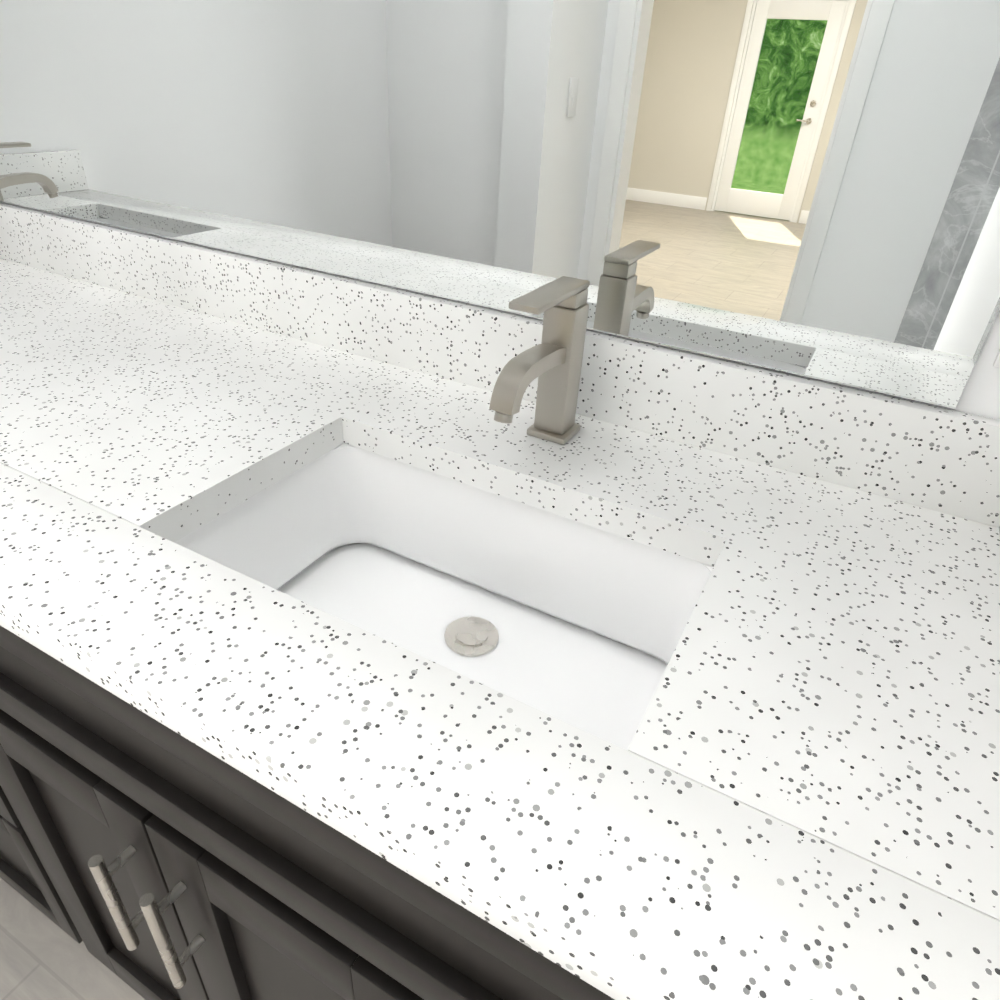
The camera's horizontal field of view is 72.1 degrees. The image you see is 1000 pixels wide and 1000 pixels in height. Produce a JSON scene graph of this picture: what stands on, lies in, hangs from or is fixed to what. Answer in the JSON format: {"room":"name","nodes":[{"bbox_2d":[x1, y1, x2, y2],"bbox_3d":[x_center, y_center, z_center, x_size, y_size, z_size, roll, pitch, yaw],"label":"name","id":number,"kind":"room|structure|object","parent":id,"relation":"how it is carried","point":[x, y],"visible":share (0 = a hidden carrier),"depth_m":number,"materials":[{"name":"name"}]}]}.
{"room":"bathroom","nodes":[
{"label":"bathroom","id":0,"kind":"room"},
{"bbox_2d":[0,878,144,999],"bbox_3d":[-1.000,0.935,0.835,2.510,0.050,2.270,19,35,22],"label":"floor","id":1,"kind":"structure","parent":0,"point":[43,956],"depth_m":1.11,"materials":[{"name":"tile"}]},
{"bbox_2d":[0,625,614,999],"bbox_3d":[-0.642,0.228,1.129,2.248,0.874,0.606,19,35,22],"label":"bathroom vanity","id":2,"kind":"object","parent":1,"relation":"on","point":[145,856],"visible":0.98,"depth_m":0.58,"materials":[{"name":"black wood"}]},
{"bbox_2d":[0,202,999,999],"bbox_3d":[-0.607,-0.207,0.873,2.248,0.135,0.576,19,35,22],"label":"countertop","id":3,"kind":"structure","parent":2,"relation":"on","point":[792,792],"depth_m":0.52,"materials":[{"name":"stone"}]},
{"bbox_2d":[174,443,712,750],"bbox_3d":[-0.059,0.120,0.673,0.502,0.144,0.322,19,35,22],"label":"sink","id":4,"kind":"object","parent":3,"relation":"in","point":[580,625],"visible":0.5,"depth_m":0.76,"materials":[{"name":"white ceramic"}]},
{"bbox_2d":[489,276,589,444],"bbox_3d":[0.039,-0.126,0.707,0.048,0.173,0.165,19,35,22],"label":"faucet","id":5,"kind":"object","parent":3,"relation":"on","point":[552,361],"visible":1,"depth_m":0.71,"materials":[{"name":"silver metal"}]},
{"bbox_2d":[2,202,999,419],"bbox_3d":[0.043,-0.574,0.710,3.540,2.750,0.120,19,35,22],"label":"wall","id":6,"kind":"structure","parent":0,"point":[980,395],"depth_m":0.65,"materials":[{"name":"white paint"}]},
{"bbox_2d":[0,0,999,408],"bbox_3d":[-0.479,-0.836,0.801,2.155,1.014,0.005,19,35,22],"label":"mirror","id":7,"kind":"object","parent":6,"relation":"attached to","point":[808,188],"visible":1,"depth_m":0.73,"materials":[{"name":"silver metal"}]},
{"bbox_2d":[993,350,999,367],"bbox_3d":[0.486,-0.160,0.587,0.070,0.115,0.008,19,35,22],"label":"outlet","id":8,"kind":"object","parent":6,"relation":"attached to","point":[996,363],"visible":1,"depth_m":0.63,"materials":[{"name":"white plastic"}]}
]}

